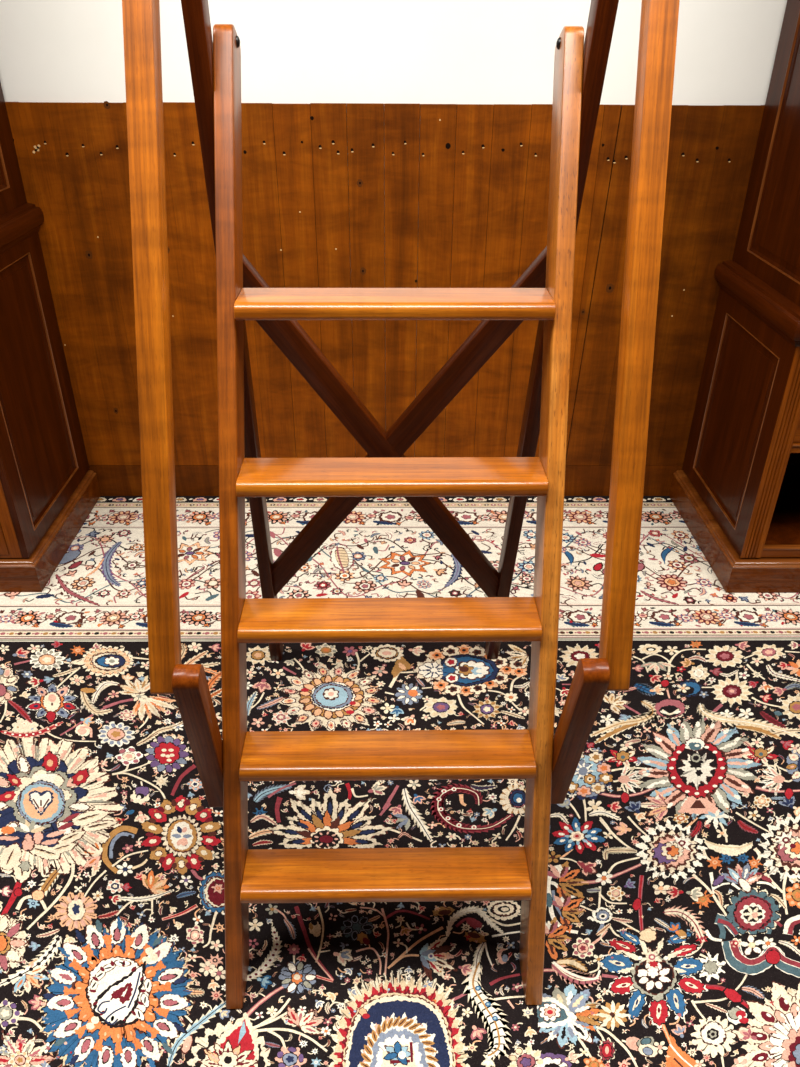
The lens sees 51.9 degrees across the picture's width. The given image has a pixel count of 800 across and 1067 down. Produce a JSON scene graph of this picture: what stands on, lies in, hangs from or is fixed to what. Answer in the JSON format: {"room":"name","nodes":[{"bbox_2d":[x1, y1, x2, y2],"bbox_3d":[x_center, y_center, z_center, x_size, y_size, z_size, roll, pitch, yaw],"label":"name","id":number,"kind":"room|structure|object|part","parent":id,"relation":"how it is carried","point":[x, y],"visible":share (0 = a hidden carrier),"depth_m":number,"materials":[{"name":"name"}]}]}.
{"room":"library","nodes":[
{"label":"library","id":0,"kind":"room"},
{"bbox_2d":[0,0,786,456],"bbox_3d":[-0.041,-1.413,2.383,6.400,2.912,0.134,0,32,-1],"label":"wall","id":1,"kind":"structure","parent":0,"point":[293,51],"depth_m":2.33,"materials":[{"name":"white paint"}]},
{"bbox_2d":[5,101,764,495],"bbox_3d":[-0.045,-0.695,2.739,6.400,1.316,0.016,0,32,-1],"label":"wood paneling","id":2,"kind":"structure","parent":1,"relation":"attached to","point":[298,208],"depth_m":2.61,"materials":[{"name":"brown wood"}]},
{"bbox_3d":[-0.023,1.347,0.740,6.400,0.050,5.837,0,32,-1],"label":"floor","id":3,"kind":"structure","parent":0,"visible":0},
{"bbox_2d":[0,496,799,1066],"bbox_3d":[-0.039,0.835,1.509,4.716,0.010,3.684,0,32,-1],"label":"rug","id":4,"kind":"object","parent":3,"relation":"on","point":[672,927],"visible":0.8,"depth_m":1.81,"materials":[{"name":"multicoloured carpet"}]},
{"bbox_2d":[0,82,100,591],"bbox_3d":[-1.650,-1.006,2.153,1.106,2.422,0.620,0,32,-1],"label":"bookcase","id":5,"kind":"object","parent":4,"relation":"on","point":[48,488],"visible":1,"depth_m":2.52,"materials":[{"name":"brown wood"}]},
{"bbox_3d":[-1.416,-0.276,2.288,0.466,0.790,0.022,0,32,-1],"label":"door","id":6,"kind":"part","parent":5,"relation":"part of","materials":[{"name":"brown wood"}]},
{"bbox_3d":[-1.651,-0.286,2.283,1.009,0.835,0.021,0,32,-1],"label":"frame","id":7,"kind":"part","parent":5,"relation":"part of","materials":[{"name":"brown wood"}]},
{"bbox_3d":[-1.147,-1.401,1.937,0.020,1.273,0.580,0,32,-1],"label":"panel","id":8,"kind":"part","parent":5,"relation":"part of","materials":[{"name":"brown wood"}]},
{"bbox_3d":[-1.651,-0.814,2.274,1.106,0.088,0.618,0,32,-1],"label":"waist moulding","id":9,"kind":"part","parent":5,"relation":"part of","materials":[{"name":"brown wood"}]},
{"bbox_3d":[-1.138,-0.436,2.530,0.020,0.835,0.590,0,32,-1],"label":"panel","id":10,"kind":"part","parent":5,"relation":"part of","materials":[{"name":"brown wood"}]},
{"bbox_3d":[-1.655,-0.066,2.743,1.091,0.024,0.611,0,32,-1],"label":"plinth moulding","id":11,"kind":"part","parent":5,"relation":"part of","materials":[{"name":"brown wood"}]},
{"bbox_2d":[122,0,679,1008],"bbox_3d":[-0.006,-0.201,1.410,0.753,1.855,0.997,0,32,-1],"label":"steps","id":12,"kind":"structure","parent":4,"relation":"on","point":[548,762],"depth_m":1.36,"materials":[{"name":"brown wood"}]},
{"bbox_3d":[-0.347,-0.402,1.141,0.041,1.233,0.507,1,32,2],"label":"handrail","id":13,"kind":"part","parent":12,"relation":"part of","materials":[{"name":"brown wood"}]},
{"bbox_3d":[-0.317,-0.323,1.648,0.035,1.807,0.459,-3,32,-5],"label":"leg","id":14,"kind":"part","parent":12,"relation":"part of","materials":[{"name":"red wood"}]},
{"bbox_3d":[0.282,-0.325,1.657,0.035,1.807,0.459,-3,32,-5],"label":"leg","id":15,"kind":"part","parent":12,"relation":"part of","materials":[{"name":"red wood"}]},
{"bbox_3d":[0.342,-0.405,1.153,0.041,1.233,0.507,1,32,2],"label":"handrail","id":16,"kind":"part","parent":12,"relation":"part of","materials":[{"name":"brown wood"}]},
{"bbox_2d":[669,0,799,592],"bbox_3d":[1.571,-1.008,2.187,1.109,2.422,0.620,0,32,-1],"label":"bookcase","id":17,"kind":"object","parent":4,"relation":"on","point":[736,491],"visible":1,"depth_m":2.47,"materials":[{"name":"brown wood"}]},
{"bbox_3d":[1.565,-0.065,2.772,1.109,0.024,0.620,0,32,-1],"label":"plinth moulding","id":18,"kind":"part","parent":17,"relation":"part of","materials":[{"name":"brown wood"}]},
{"bbox_3d":[1.052,-0.368,2.596,0.020,0.670,0.590,0,32,-1],"label":"panel","id":19,"kind":"part","parent":17,"relation":"part of","materials":[{"name":"brown wood"}]},
{"bbox_3d":[1.569,-0.676,2.394,1.106,0.088,0.618,0,32,-1],"label":"waist moulding","id":20,"kind":"part","parent":17,"relation":"part of","materials":[{"name":"brown wood"}]},
{"bbox_3d":[1.078,-1.333,2.003,0.020,1.438,0.580,0,32,-1],"label":"panel","id":21,"kind":"part","parent":17,"relation":"part of","materials":[{"name":"brown wood"}]},
{"bbox_3d":[1.561,-0.217,2.358,0.908,0.670,0.025,0,32,-1],"label":"rail","id":22,"kind":"part","parent":17,"relation":"part of","materials":[{"name":"brown wood"}]},
{"bbox_3d":[1.561,-0.360,2.274,0.902,0.232,0.022,0,32,-1],"label":"drawer","id":23,"kind":"part","parent":17,"relation":"part of","materials":[{"name":"brown wood"}]}
]}

